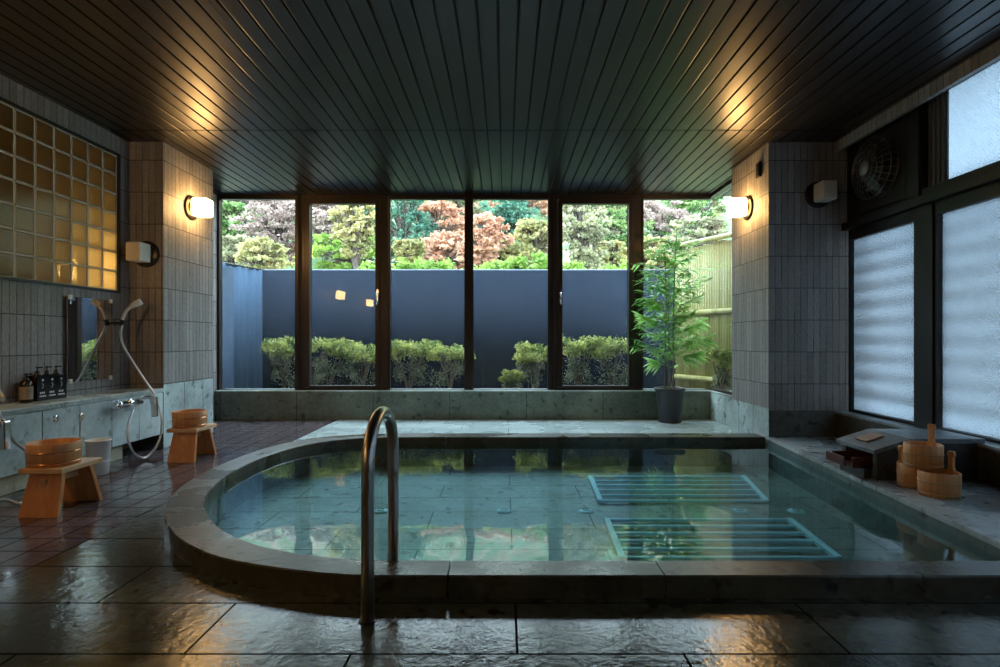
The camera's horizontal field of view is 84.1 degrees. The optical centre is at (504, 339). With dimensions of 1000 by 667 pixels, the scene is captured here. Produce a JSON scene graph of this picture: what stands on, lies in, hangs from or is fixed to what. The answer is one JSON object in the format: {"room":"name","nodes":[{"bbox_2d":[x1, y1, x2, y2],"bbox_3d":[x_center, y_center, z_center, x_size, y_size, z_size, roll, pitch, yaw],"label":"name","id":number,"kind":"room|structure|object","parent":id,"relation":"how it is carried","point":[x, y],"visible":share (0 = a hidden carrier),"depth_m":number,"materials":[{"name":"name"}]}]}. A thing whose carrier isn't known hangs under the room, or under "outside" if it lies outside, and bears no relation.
{"room":"spa","nodes":[
{"label":"spa","id":0,"kind":"room"},
{"bbox_2d":[0,74,127,449],"bbox_3d":[-3.230,-0.400,0.800,0.220,2.590,7.600,0,0,0],"label":"wall","id":1,"kind":"structure","parent":0,"point":[32,315],"depth_m":3.77,"materials":[{"name":"tile"}]},
{"bbox_2d":[0,97,120,293],"bbox_3d":[-3.164,-0.938,3.530,0.112,1.125,1.900,0,0,0],"label":"window","id":2,"kind":"structure","parent":1,"relation":"in","point":[60,188],"depth_m":3.87,"materials":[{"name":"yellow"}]},
{"bbox_2d":[65,295,113,383],"bbox_3d":[-3.104,-0.005,4.155,0.028,0.632,0.470,0,0,-1],"label":"wall mirror","id":3,"kind":"object","parent":1,"relation":"attached to","point":[89,323],"visible":1,"depth_m":4.13,"materials":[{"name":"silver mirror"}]},
{"bbox_2d":[114,299,142,325],"bbox_3d":[-3.011,-0.219,4.418,0.224,0.224,0.066,0,0,-7],"label":"shower","id":4,"kind":"object","parent":1,"relation":"attached to","point":[138,302],"visible":1,"depth_m":4.40,"materials":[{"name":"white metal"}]},
{"bbox_2d":[0,420,336,581],"bbox_3d":[-2.632,0.955,1.660,1.535,0.120,9.320,0,0,0],"label":"floor purple tiles","id":5,"kind":"structure","parent":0,"point":[133,486],"depth_m":3.21,"materials":[{"name":"tile"}]},
{"bbox_2d":[18,457,102,517],"bbox_3d":[-2.352,0.774,2.945,0.220,0.242,0.320,0,0,0],"label":"stool","id":6,"kind":"object","parent":5,"relation":"on","point":[45,490],"visible":0.9,"depth_m":2.83,"materials":[{"name":"brown wood"}]},
{"bbox_2d":[24,437,81,468],"bbox_3d":[-2.380,0.594,2.925,0.238,0.118,0.238,0,0,0],"label":"bucket","id":7,"kind":"object","parent":6,"relation":"on","point":[54,452],"visible":1,"depth_m":2.85,"materials":[{"name":"orange wood"}]},
{"bbox_2d":[0,388,163,495],"bbox_3d":[-2.971,0.646,0.844,0.294,0.497,7.488,0,0,0],"label":"countertop","id":8,"kind":"structure","parent":5,"relation":"on","point":[86,416],"depth_m":3.68,"materials":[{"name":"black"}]},
{"bbox_2d":[0,419,10,449],"bbox_3d":[-2.705,0.490,2.838,0.250,0.159,0.290,0,0,0],"label":"shower mixer","id":9,"kind":"object","parent":8,"relation":"attached to","point":[5,425],"visible":1,"depth_m":2.87,"materials":[{"name":"silver metal"}]},
{"bbox_2d":[0,390,24,504],"bbox_3d":[-2.759,0.539,3.039,0.254,0.708,0.591,0,0,-22],"label":"shower hose","id":10,"kind":"object","parent":9,"relation":"attached to","point":[2,399],"visible":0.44,"depth_m":3.05,"materials":[{"name":"grey"}]},
{"bbox_2d":[19,374,32,402],"bbox_3d":[-3.054,0.306,3.535,0.071,0.184,0.070,0,0,0],"label":"soap bottle","id":11,"kind":"object","parent":8,"relation":"on","point":[26,385],"visible":1,"depth_m":3.51,"materials":[{"name":"brown"}]},
{"bbox_2d":[27,374,66,400],"bbox_3d":[-3.068,0.316,3.710,0.078,0.165,0.244,0,0,0],"label":"rack","id":12,"kind":"object","parent":8,"relation":"on","point":[46,387],"visible":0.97,"depth_m":3.69,"materials":[{"name":"black plastic"}]},
{"bbox_2d":[32,367,42,382],"bbox_3d":[-3.066,0.284,3.634,0.060,0.216,0.056,0,0,0],"label":"pump bottle","id":13,"kind":"object","parent":12,"relation":"in","point":[37,372],"visible":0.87,"depth_m":3.62,"materials":[{"name":"black plastic"}]},
{"bbox_2d":[111,395,157,416],"bbox_3d":[-2.705,0.490,4.068,0.250,0.159,0.290,0,0,0],"label":"shower mixer","id":14,"kind":"object","parent":8,"relation":"attached to","point":[117,405],"visible":1,"depth_m":4.09,"materials":[{"name":"silver metal"}]},
{"bbox_2d":[119,325,162,458],"bbox_3d":[-2.794,0.379,4.265,0.247,1.004,0.536,0,0,-40],"label":"shower hose","id":15,"kind":"object","parent":14,"relation":"attached to","point":[121,326],"visible":0.95,"depth_m":4.27,"materials":[{"name":"grey metal"}]},
{"bbox_2d":[84,438,111,475],"bbox_3d":[-2.715,0.780,3.700,0.152,0.230,0.152,0,0,0],"label":"pail","id":16,"kind":"object","parent":5,"relation":"on","point":[95,447],"visible":0.76,"depth_m":3.66,"materials":[{"name":"white plastic"}]},
{"bbox_2d":[128,141,212,447],"bbox_3d":[-3.115,-0.375,4.980,0.570,2.580,0.780,0,0,0],"label":"pillar","id":17,"kind":"structure","parent":5,"relation":"on","point":[170,335],"depth_m":4.69,"materials":[{"name":"tile"}]},
{"bbox_2d":[126,241,159,267],"bbox_3d":[-2.970,-0.710,4.504,0.220,0.220,0.172,0,0,0],"label":"wall sconce","id":18,"kind":"object","parent":17,"relation":"attached to","point":[146,254],"visible":1,"depth_m":4.47,"materials":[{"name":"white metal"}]},
{"bbox_2d":[184,195,212,219],"bbox_3d":[-2.744,-1.190,4.990,0.172,0.220,0.220,0,0,0],"label":"wall sconce","id":19,"kind":"object","parent":17,"relation":"attached to","point":[194,208],"visible":1,"depth_m":4.93,"materials":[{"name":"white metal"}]},
{"bbox_2d":[167,423,216,462],"bbox_3d":[-2.368,0.774,4.200,0.220,0.242,0.320,0,0,0],"label":"stool","id":20,"kind":"object","parent":5,"relation":"on","point":[185,443],"visible":0.88,"depth_m":4.08,"materials":[{"name":"brown wood"}]},
{"bbox_2d":[171,409,206,428],"bbox_3d":[-2.385,0.594,4.190,0.238,0.118,0.238,0,0,0],"label":"bucket","id":21,"kind":"object","parent":20,"relation":"on","point":[186,418],"visible":1,"depth_m":4.10,"materials":[{"name":"orange wood"}]},
{"bbox_2d":[213,193,216,419],"bbox_3d":[-3.355,-0.400,5.840,0.190,2.590,0.960,0,0,0],"label":"wall","id":22,"kind":"structure","parent":0,"point":[214,195],"depth_m":6.22,"materials":[{"name":"tile"}]},
{"bbox_2d":[217,195,298,389],"bbox_3d":[-2.801,-0.538,6.305,0.928,2.215,0.070,0,0,0],"label":"window","id":23,"kind":"structure","parent":22,"relation":"in","point":[220,198],"depth_m":6.27,"materials":[{"name":"brown metal"}]},
{"bbox_2d":[299,195,301,389],"bbox_3d":[-2.317,-0.538,6.311,0.040,2.210,0.058,0,0,0],"label":"trim","id":24,"kind":"structure","parent":22,"relation":"attached to","point":[300,196],"depth_m":6.28,"materials":[{"name":"black metal"}]},
{"bbox_2d":[302,195,388,389],"bbox_3d":[-1.811,-0.538,6.264,0.973,2.216,0.153,0,0,0],"label":"window frame","id":25,"kind":"structure","parent":22,"relation":"in","point":[381,202],"depth_m":6.26,"materials":[{"name":"brown metal"}]},
{"bbox_2d":[389,195,467,389],"bbox_3d":[-0.869,-0.538,6.305,0.900,2.215,0.070,0,0,0],"label":"window","id":26,"kind":"structure","parent":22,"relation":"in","point":[391,197],"depth_m":6.27,"materials":[{"name":"brown metal"}]},
{"bbox_2d":[215,392,709,419],"bbox_3d":[-0.470,0.764,6.345,5.580,0.362,0.250,0,0,0],"label":"wall","id":27,"kind":"structure","parent":22,"relation":"attached to","point":[228,405],"depth_m":6.22,"materials":[{"name":"grey stone"}]},
{"bbox_2d":[214,390,710,391],"bbox_3d":[-0.470,0.575,6.341,5.580,0.016,0.258,0,0,0],"label":"sill","id":28,"kind":"structure","parent":22,"relation":"attached to","point":[215,390],"depth_m":6.21,"materials":[{"name":"grey stone"}]},
{"bbox_2d":[468,195,468,389],"bbox_3d":[-0.413,-0.538,6.311,0.011,2.210,0.058,0,0,0],"label":"trim","id":29,"kind":"structure","parent":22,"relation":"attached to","point":[468,195],"depth_m":6.28,"materials":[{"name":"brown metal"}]},
{"bbox_2d":[469,195,549,389],"bbox_3d":[0.051,-0.538,6.305,0.917,2.215,0.070,0,0,0],"label":"window","id":30,"kind":"structure","parent":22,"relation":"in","point":[471,197],"depth_m":6.27,"materials":[{"name":"brown metal"}]},
{"bbox_2d":[550,195,552,389],"bbox_3d":[0.529,-0.538,6.311,0.040,2.210,0.058,0,0,0],"label":"trim","id":31,"kind":"structure","parent":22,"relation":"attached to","point":[551,196],"depth_m":6.28,"materials":[{"name":"black"}]},
{"bbox_2d":[553,195,640,389],"bbox_3d":[1.044,-0.538,6.264,0.990,2.216,0.153,0,0,0],"label":"window frame","id":32,"kind":"structure","parent":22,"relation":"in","point":[633,202],"depth_m":6.26,"materials":[{"name":"brown metal"}]},
{"bbox_2d":[641,195,641,389],"bbox_3d":[1.545,-0.538,6.311,0.011,2.210,0.058,0,0,0],"label":"trim","id":33,"kind":"structure","parent":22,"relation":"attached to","point":[641,195],"depth_m":6.28,"materials":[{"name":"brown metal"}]},
{"bbox_2d":[642,195,710,389],"bbox_3d":[1.951,-0.538,6.305,0.801,2.216,0.070,0,0,0],"label":"window","id":34,"kind":"structure","parent":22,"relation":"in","point":[644,197],"depth_m":6.27,"materials":[{"name":"brown metal"}]},
{"bbox_2d":[0,0,999,196],"bbox_3d":[-0.074,-1.693,1.620,6.752,0.104,9.440,0,0,0],"label":"ceiling","id":35,"kind":"structure","parent":0,"point":[272,97],"depth_m":3.47,"materials":[{"name":"black wood"}]},
{"bbox_2d":[0,502,999,666],"bbox_3d":[0.667,0.955,1.660,5.065,0.120,9.320,0,0,0],"label":"floor","id":36,"kind":"structure","parent":0,"point":[121,596],"depth_m":1.73,"materials":[{"name":"stone"}]},
{"bbox_2d":[358,406,398,625],"bbox_3d":[-0.430,0.645,1.926,0.058,0.827,0.386,0,0,2],"label":"handrail","id":37,"kind":"object","parent":36,"relation":"on","point":[381,413],"visible":0.98,"depth_m":1.77,"materials":[{"name":"silver metal"}]},
{"bbox_2d":[164,433,999,597],"bbox_3d":[0.515,0.866,3.391,4.764,0.098,2.942,0,0,0],"label":"rim","id":38,"kind":"object","parent":36,"relation":"on","point":[189,531],"visible":0.89,"depth_m":1.98,"materials":[{"name":"stone"}]},
{"bbox_2d":[207,438,999,591],"bbox_3d":[0.254,0.995,3.357,4.032,0.331,2.775,0,0,0],"label":"pool water","id":39,"kind":"object","parent":36,"relation":"in","point":[449,499],"visible":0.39,"depth_m":3.44,"materials":[{"name":"liquid"}]},
{"bbox_2d":[496,508,511,513],"bbox_3d":[-0.006,1.053,3.425,0.100,0.014,0.100,0,0,0],"label":"jet","id":40,"kind":"object","parent":39,"relation":"on","point":[501,510],"visible":1,"depth_m":3.40,"materials":[{"name":"teal"}]},
{"bbox_2d":[588,475,768,502],"bbox_3d":[1.218,1.044,3.907,1.238,0.024,0.654,0,0,0],"label":"grille","id":41,"kind":"object","parent":39,"relation":"on","point":[763,499],"visible":1,"depth_m":3.83,"materials":[{"name":"teal"}]},
{"bbox_2d":[604,518,842,560],"bbox_3d":[1.107,1.044,2.933,1.126,0.024,0.584,0,0,0],"label":"grille","id":42,"kind":"object","parent":39,"relation":"on","point":[802,531],"visible":1,"depth_m":2.87,"materials":[{"name":"teal"}]},
{"bbox_2d":[731,508,748,513],"bbox_3d":[1.453,1.053,3.425,0.100,0.014,0.100,0,0,0],"label":"jet","id":43,"kind":"object","parent":39,"relation":"on","point":[735,510],"visible":1,"depth_m":3.40,"materials":[{"name":"teal"}]},
{"bbox_2d":[787,508,804,513],"bbox_3d":[1.799,1.053,3.425,0.100,0.014,0.100,0,0,0],"label":"jet","id":44,"kind":"object","parent":39,"relation":"on","point":[791,510],"visible":1,"depth_m":3.40,"materials":[{"name":"teal"}]},
{"bbox_2d":[710,391,731,427],"bbox_3d":[2.447,0.756,5.775,0.305,0.378,0.870,0,0,0],"label":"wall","id":45,"kind":"structure","parent":36,"relation":"on","point":[720,403],"depth_m":5.88,"materials":[{"name":"grey stone"}]},
{"bbox_2d":[708,180,731,394],"bbox_3d":[2.355,-0.538,5.845,0.060,2.210,0.990,0,0,0],"label":"window","id":46,"kind":"structure","parent":45,"relation":"on","point":[728,185],"depth_m":5.99,"materials":[{"name":"brown metal"}]},
{"bbox_2d":[732,141,847,436],"bbox_3d":[2.695,-0.375,4.975,1.010,2.580,0.750,0,0,0],"label":"pillar","id":47,"kind":"structure","parent":36,"relation":"on","point":[790,258],"depth_m":4.60,"materials":[{"name":"tile"}]},
{"bbox_2d":[727,195,753,219],"bbox_3d":[2.104,-1.190,4.990,0.172,0.220,0.220,0,0,0],"label":"wall sconce","id":48,"kind":"object","parent":47,"relation":"attached to","point":[736,207],"visible":1,"depth_m":4.93,"materials":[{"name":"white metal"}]},
{"bbox_2d":[756,161,761,178],"bbox_3d":[2.177,-1.460,4.760,0.026,0.130,0.070,0,0,0],"label":"switch box","id":49,"kind":"object","parent":47,"relation":"attached to","point":[759,164],"visible":1,"depth_m":4.74,"materials":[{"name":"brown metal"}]},
{"bbox_2d":[805,180,836,207],"bbox_3d":[2.600,-1.205,4.514,0.220,0.220,0.172,0,0,0],"label":"wall sconce","id":50,"kind":"object","parent":47,"relation":"attached to","point":[819,194],"visible":1,"depth_m":4.48,"materials":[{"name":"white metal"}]},
{"bbox_2d":[765,436,999,548],"bbox_3d":[2.428,0.890,3.360,0.945,0.170,2.600,0,0,0],"label":"ledge","id":51,"kind":"object","parent":36,"relation":"on","point":[976,514],"visible":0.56,"depth_m":2.81,"materials":[{"name":"stone"}]},
{"bbox_2d":[826,429,984,479],"bbox_3d":[2.360,0.685,3.337,0.750,0.245,0.365,0,0,0],"label":"box","id":52,"kind":"object","parent":51,"relation":"on","point":[876,459],"visible":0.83,"depth_m":3.20,"materials":[{"name":"stone"}]},
{"bbox_2d":[855,432,883,441],"bbox_3d":[2.203,0.589,3.350,0.106,0.043,0.110,0,0,0],"label":"wooden coaster","id":53,"kind":"object","parent":52,"relation":"on","point":[871,436],"visible":1,"depth_m":3.33,"materials":[{"name":"brown wood"}]},
{"bbox_2d":[896,445,916,488],"bbox_3d":[2.262,0.700,3.055,0.172,0.210,0.173,0,0,0],"label":"pail","id":54,"kind":"object","parent":51,"relation":"on","point":[906,476],"visible":0.57,"depth_m":3.03,"materials":[{"name":"brown wood"}]},
{"bbox_2d":[917,451,961,499],"bbox_3d":[2.251,0.693,2.872,0.187,0.225,0.186,0,0,0],"label":"pail","id":55,"kind":"object","parent":51,"relation":"on","point":[945,484],"visible":0.93,"depth_m":2.81,"materials":[{"name":"brown wood"}]},
{"bbox_2d":[903,424,943,470],"bbox_3d":[2.238,0.567,2.965,0.178,0.225,0.178,0,0,0],"label":"pail","id":56,"kind":"object","parent":55,"relation":"on","point":[922,455],"visible":1,"depth_m":2.91,"materials":[{"name":"brown wood"}]},
{"bbox_2d":[834,411,999,486],"bbox_3d":[2.842,0.743,0.807,0.368,0.305,7.620,0,0,1],"label":"sill","id":57,"kind":"structure","parent":36,"relation":"on","point":[846,422],"depth_m":3.87,"materials":[{"name":"grey stone"}]},
{"bbox_2d":[295,419,731,440],"bbox_3d":[0.228,0.893,5.085,4.184,0.004,2.270,0,0,0],"label":"deck","id":58,"kind":"object","parent":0,"point":[341,426],"visible":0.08,"depth_m":5.77,"materials":[{"name":"stone"}]},
{"bbox_2d":[630,220,718,423],"bbox_3d":[1.819,-0.201,6.023,0.937,2.192,0.692,0,0,0],"label":"potted plant","id":59,"kind":"object","parent":58,"relation":"on","point":[669,398],"visible":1,"depth_m":5.98,"materials":[{"name":"green plant"}]},
{"bbox_2d":[835,40,999,151],"bbox_3d":[2.682,-1.621,0.800,0.035,0.128,7.600,0,0,1],"label":"wall","id":60,"kind":"structure","parent":0,"point":[988,56],"depth_m":3.58,"materials":[{"name":"tile"}]},
{"bbox_2d":[841,105,999,428],"bbox_3d":[2.799,-0.527,0.798,0.170,2.235,7.600,0,0,1],"label":"window frame","id":61,"kind":"structure","parent":60,"relation":"attached to","point":[924,205],"depth_m":3.73,"materials":[{"name":"black metal"}]},
{"bbox_2d":[847,114,905,221],"bbox_3d":[2.873,-1.300,4.222,0.080,0.670,0.750,0,0,1],"label":"panel","id":62,"kind":"object","parent":61,"relation":"attached to","point":[853,201],"visible":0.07,"depth_m":4.50,"materials":[{"name":"black metal"}]},
{"bbox_2d":[851,117,905,213],"bbox_3d":[2.743,-1.275,4.118,0.175,0.560,0.500,0,0,0],"label":"exhaust fan","id":63,"kind":"object","parent":62,"relation":"attached to","point":[882,166],"visible":1,"depth_m":4.05,"materials":[{"name":"grey metal"}]},
{"bbox_2d":[848,209,914,425],"bbox_3d":[2.877,-0.158,4.190,0.090,1.502,0.785,0,0,1],"label":"window","id":64,"kind":"structure","parent":61,"relation":"attached to","point":[881,253],"depth_m":4.20,"materials":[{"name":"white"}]},
{"bbox_2d":[935,181,999,443],"bbox_3d":[2.849,-0.158,2.792,0.090,1.502,1.690,0,0,1],"label":"window","id":65,"kind":"structure","parent":61,"relation":"attached to","point":[967,224],"depth_m":3.39,"materials":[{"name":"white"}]},
{"bbox_2d":[921,59,999,194],"bbox_3d":[2.840,-1.301,2.858,0.110,0.677,1.820,0,0,1],"label":"window","id":66,"kind":"structure","parent":60,"relation":"in","point":[960,126],"depth_m":3.44,"materials":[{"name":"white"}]},
{"label":"outside","id":67,"kind":"structure","parent":0,"visible":0},
{"bbox_3d":[0.000,0.865,7.840,16.000,0.260,2.720,0,0,0],"label":"ground","id":68,"kind":"structure","parent":67,"visible":0},
{"bbox_2d":[222,262,262,388],"bbox_3d":[-3.852,-0.162,7.147,0.704,1.794,2.254,0,0,0],"label":"screen","id":69,"kind":"object","parent":68,"relation":"on","point":[241,287],"visible":0.28,"depth_m":7.81,"materials":[{"name":"blue metal"}]},
{"bbox_2d":[259,335,294,388],"bbox_3d":[-2.893,0.332,7.158,0.485,0.808,0.377,0,0,29],"label":"shrub","id":70,"kind":"object","parent":68,"relation":"on","point":[283,346],"visible":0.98,"depth_m":7.11,"materials":[{"name":"green plant"}]},
{"bbox_2d":[312,336,358,384],"bbox_3d":[-2.316,0.345,7.196,0.840,0.785,0.435,0,0,0],"label":"shrub","id":71,"kind":"object","parent":68,"relation":"on","point":[333,348],"visible":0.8,"depth_m":7.15,"materials":[{"name":"green plant"}]},
{"bbox_2d":[343,341,374,384],"bbox_3d":[-1.902,0.369,7.246,0.562,0.735,0.535,0,0,36],"label":"shrub","id":72,"kind":"object","parent":68,"relation":"on","point":[366,356],"visible":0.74,"depth_m":7.19,"materials":[{"name":"green plant"}]},
{"bbox_2d":[391,339,434,388],"bbox_3d":[-1.254,0.349,7.193,0.710,0.775,0.456,0,0,21],"label":"shrub","id":73,"kind":"object","parent":68,"relation":"on","point":[403,347],"visible":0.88,"depth_m":7.16,"materials":[{"name":"green plant"}]},
{"bbox_2d":[422,340,475,388],"bbox_3d":[-0.725,0.365,7.193,0.716,0.743,0.442,0,0,0],"label":"shrub","id":74,"kind":"object","parent":68,"relation":"on","point":[452,352],"visible":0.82,"depth_m":7.17,"materials":[{"name":"green plant"}]},
{"bbox_2d":[262,269,674,388],"bbox_3d":[-0.375,-0.163,8.327,6.850,1.796,0.086,0,0,0],"label":"privacy screen","id":75,"kind":"object","parent":68,"relation":"on","point":[510,305],"visible":0.44,"depth_m":8.30,"materials":[{"name":"blue metal"}]},
{"bbox_2d":[358,251,626,268],"bbox_3d":[-0.113,-0.342,8.998,4.706,2.156,0.881,0,0,0],"label":"clipped hedge","id":76,"kind":"object","parent":68,"relation":"on","point":[520,262],"visible":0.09,"depth_m":8.81,"materials":[{"name":"green plant"}]},
{"bbox_2d":[498,369,524,388],"bbox_3d":[0.092,0.547,6.997,0.361,0.380,0.218,0,0,-22],"label":"shrub","id":77,"kind":"object","parent":68,"relation":"on","point":[509,377],"visible":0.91,"depth_m":6.97,"materials":[{"name":"green plant"}]},
{"bbox_2d":[512,341,546,388],"bbox_3d":[0.373,0.370,7.207,0.573,0.732,0.407,0,0,0],"label":"shrub","id":78,"kind":"object","parent":68,"relation":"on","point":[527,354],"visible":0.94,"depth_m":7.15,"materials":[{"name":"green plant"}]},
{"bbox_2d":[563,335,602,384],"bbox_3d":[0.978,0.325,7.164,0.604,0.824,0.345,0,0,0],"label":"shrub","id":79,"kind":"object","parent":68,"relation":"on","point":[580,348],"visible":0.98,"depth_m":7.15,"materials":[{"name":"green plant"}]},
{"bbox_2d":[590,335,626,384],"bbox_3d":[1.395,0.331,7.210,0.651,0.811,0.405,0,0,-25],"label":"shrub","id":80,"kind":"object","parent":68,"relation":"on","point":[612,348],"visible":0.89,"depth_m":7.15,"materials":[{"name":"green plant"}]},
{"bbox_2d":[672,232,731,390],"bbox_3d":[2.877,-0.283,6.370,0.100,2.037,2.604,0,0,-26],"label":"bamboo fence","id":81,"kind":"object","parent":68,"relation":"on","point":[717,306],"visible":0.23,"depth_m":7.01,"materials":[{"name":"beige wood"}]},
{"bbox_2d":[709,347,731,390],"bbox_3d":[2.582,0.408,6.544,0.340,0.657,0.200,0,0,15],"label":"shrub","id":82,"kind":"object","parent":68,"relation":"on","point":[719,355],"visible":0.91,"depth_m":6.53,"materials":[{"name":"green plant"}]},
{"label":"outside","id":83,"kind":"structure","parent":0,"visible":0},
{"bbox_2d":[225,196,731,268],"bbox_3d":[0.000,-8.722,25.600,68.000,19.735,34.000,0,0,0],"label":"hillside","id":84,"kind":"structure","parent":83,"point":[539,216],"depth_m":24.06,"materials":[{"name":"green plant"}]},
{"bbox_2d":[222,200,263,249],"bbox_3d":[-9.448,-3.694,18.904,2.996,1.993,2.042,0,0,-16],"label":"autumn tree","id":85,"kind":"object","parent":84,"relation":"on","point":[232,208],"visible":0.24,"depth_m":18.53,"materials":[{"name":"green plant"}]},
{"bbox_2d":[222,200,285,210],"bbox_3d":[-11.263,-5.715,23.924,4.587,2.431,3.742,0,0,0],"label":"autumn tree","id":86,"kind":"object","parent":84,"relation":"on","point":[228,201],"visible":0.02,"depth_m":23.80,"materials":[{"name":"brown plant"}]},
{"bbox_2d":[222,235,286,267],"bbox_3d":[-7.306,-2.005,14.915,2.313,1.727,1.793,0,0,22],"label":"autumn tree","id":87,"kind":"object","parent":84,"relation":"on","point":[229,243],"visible":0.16,"depth_m":14.74,"materials":[{"name":"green plant"}]},
{"bbox_2d":[228,200,294,261],"bbox_3d":[-7.099,-3.275,16.901,2.580,2.589,1.969,0,0,-12],"label":"autumn tree","id":88,"kind":"object","parent":84,"relation":"on","point":[276,222],"visible":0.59,"depth_m":16.66,"materials":[{"name":"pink plant"}]},
{"bbox_2d":[233,235,294,269],"bbox_3d":[-5.656,-1.491,12.995,1.329,1.904,1.201,0,0,32],"label":"autumn tree","id":89,"kind":"object","parent":84,"relation":"on","point":[256,251],"visible":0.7,"depth_m":12.79,"materials":[{"name":"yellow plant"}]},
{"bbox_2d":[293,205,347,259],"bbox_3d":[-5.263,-2.825,16.028,1.847,2.408,1.515,0,0,30],"label":"autumn tree","id":90,"kind":"object","parent":84,"relation":"on","point":[321,223],"visible":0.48,"depth_m":15.64,"materials":[{"name":"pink plant"}]},
{"bbox_2d":[293,232,392,268],"bbox_3d":[-4.204,-2.111,15.070,2.476,1.708,2.240,0,0,31],"label":"autumn tree","id":91,"kind":"object","parent":84,"relation":"on","point":[335,246],"visible":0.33,"depth_m":14.74,"materials":[{"name":"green plant"}]},
{"bbox_2d":[327,205,374,268],"bbox_3d":[-3.113,-1.500,11.537,1.271,2.993,0.931,0,0,0],"label":"autumn tree","id":92,"kind":"object","parent":84,"relation":"on","point":[354,237],"visible":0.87,"depth_m":11.37,"materials":[{"name":"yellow plant"}]},
{"bbox_2d":[373,200,438,267],"bbox_3d":[-2.645,-2.725,14.978,1.700,3.424,1.374,0,0,0],"label":"evergreen tree","id":93,"kind":"object","parent":84,"relation":"on","point":[403,217],"visible":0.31,"depth_m":14.84,"materials":[{"name":"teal plant"}]},
{"bbox_2d":[391,238,425,264],"bbox_3d":[-2.229,-1.325,12.468,0.899,1.928,0.671,0,0,0],"label":"autumn tree","id":94,"kind":"object","parent":84,"relation":"on","point":[410,249],"visible":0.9,"depth_m":12.33,"materials":[{"name":"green plant"}]},
{"bbox_2d":[414,200,477,251],"bbox_3d":[-1.982,-3.144,17.076,2.246,2.328,1.877,0,0,28],"label":"autumn tree","id":95,"kind":"object","parent":84,"relation":"on","point":[457,225],"visible":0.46,"depth_m":16.72,"materials":[{"name":"brown plant"}]},
{"bbox_2d":[420,229,473,268],"bbox_3d":[-1.564,-1.836,14.038,2.202,1.875,1.447,0,0,0],"label":"autumn tree","id":96,"kind":"object","parent":84,"relation":"on","point":[447,239],"visible":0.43,"depth_m":13.72,"materials":[{"name":"brown plant"}]},
{"bbox_2d":[409,200,484,230],"bbox_3d":[-2.245,-5.055,21.888,3.605,2.549,2.852,0,0,-7],"label":"autumn tree","id":97,"kind":"object","parent":84,"relation":"on","point":[477,209],"visible":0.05,"depth_m":21.61,"materials":[{"name":"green plant"}]},
{"bbox_2d":[462,209,514,266],"bbox_3d":[-0.380,-1.931,13.500,1.296,2.418,1.015,0,0,22],"label":"autumn tree","id":98,"kind":"object","parent":84,"relation":"on","point":[487,244],"visible":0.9,"depth_m":13.30,"materials":[{"name":"brown plant"}]},
{"bbox_2d":[473,239,529,268],"bbox_3d":[-0.265,-1.886,14.451,1.860,1.618,1.404,0,0,0],"label":"autumn tree","id":99,"kind":"object","parent":84,"relation":"on","point":[512,248],"visible":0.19,"depth_m":14.21,"materials":[{"name":"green plant"}]},
{"bbox_2d":[464,200,547,218],"bbox_3d":[0.401,-5.991,24.994,4.447,2.389,4.200,0,0,-15],"label":"autumn tree","id":100,"kind":"object","parent":84,"relation":"on","point":[541,203],"visible":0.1,"depth_m":24.55,"materials":[{"name":"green plant"}]},
{"bbox_2d":[474,200,543,254],"bbox_3d":[0.324,-4.012,20.093,3.123,2.542,2.564,0,0,-12],"label":"evergreen tree","id":101,"kind":"object","parent":84,"relation":"on","point":[514,210],"visible":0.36,"depth_m":19.39,"materials":[{"name":"green plant"}]},
{"bbox_2d":[508,217,563,268],"bbox_3d":[0.855,-2.282,14.996,1.403,2.046,1.284,0,0,15],"label":"autumn tree","id":102,"kind":"object","parent":84,"relation":"on","point":[531,232],"visible":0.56,"depth_m":14.74,"materials":[{"name":"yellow plant"}]},
{"bbox_2d":[563,205,619,268],"bbox_3d":[1.750,-1.894,12.457,1.298,3.062,1.396,0,0,35],"label":"autumn tree","id":103,"kind":"object","parent":84,"relation":"on","point":[583,231],"visible":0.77,"depth_m":12.37,"materials":[{"name":"brown plant"}]},
{"bbox_2d":[591,240,626,268],"bbox_3d":[2.710,-1.726,14.020,1.281,1.657,1.037,0,0,-27],"label":"autumn tree","id":104,"kind":"object","parent":84,"relation":"on","point":[619,251],"visible":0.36,"depth_m":13.79,"materials":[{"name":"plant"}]},
{"bbox_2d":[591,205,655,257],"bbox_3d":[3.266,-2.963,16.042,2.167,2.910,1.700,0,0,9],"label":"autumn tree","id":105,"kind":"object","parent":84,"relation":"on","point":[620,224],"visible":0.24,"depth_m":15.76,"materials":[{"name":"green plant"}]},
{"bbox_2d":[644,234,674,268],"bbox_3d":[3.747,-1.776,13.998,1.480,1.757,1.276,0,0,-11],"label":"autumn tree","id":106,"kind":"object","parent":84,"relation":"on","point":[655,245],"visible":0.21,"depth_m":13.79,"materials":[{"name":"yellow plant"}]},
{"bbox_2d":[644,200,701,257],"bbox_3d":[4.886,-3.167,16.968,2.317,2.377,1.642,0,0,0],"label":"autumn tree","id":107,"kind":"object","parent":84,"relation":"on","point":[658,212],"visible":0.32,"depth_m":16.78,"materials":[{"name":"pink plant"}]},
{"bbox_2d":[660,196,727,241],"bbox_3d":[6.980,-4.445,20.000,3.233,3.321,2.454,0,0,0],"label":"autumn tree","id":108,"kind":"object","parent":84,"relation":"on","point":[692,206],"visible":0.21,"depth_m":19.64,"materials":[{"name":"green plant"}]},
{"bbox_2d":[665,215,731,248],"bbox_3d":[4.805,-2.041,14.041,1.648,2.280,1.383,0,0,-22],"label":"autumn tree","id":109,"kind":"object","parent":84,"relation":"on","point":[713,225],"visible":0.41,"depth_m":13.87,"materials":[{"name":"brown plant"}]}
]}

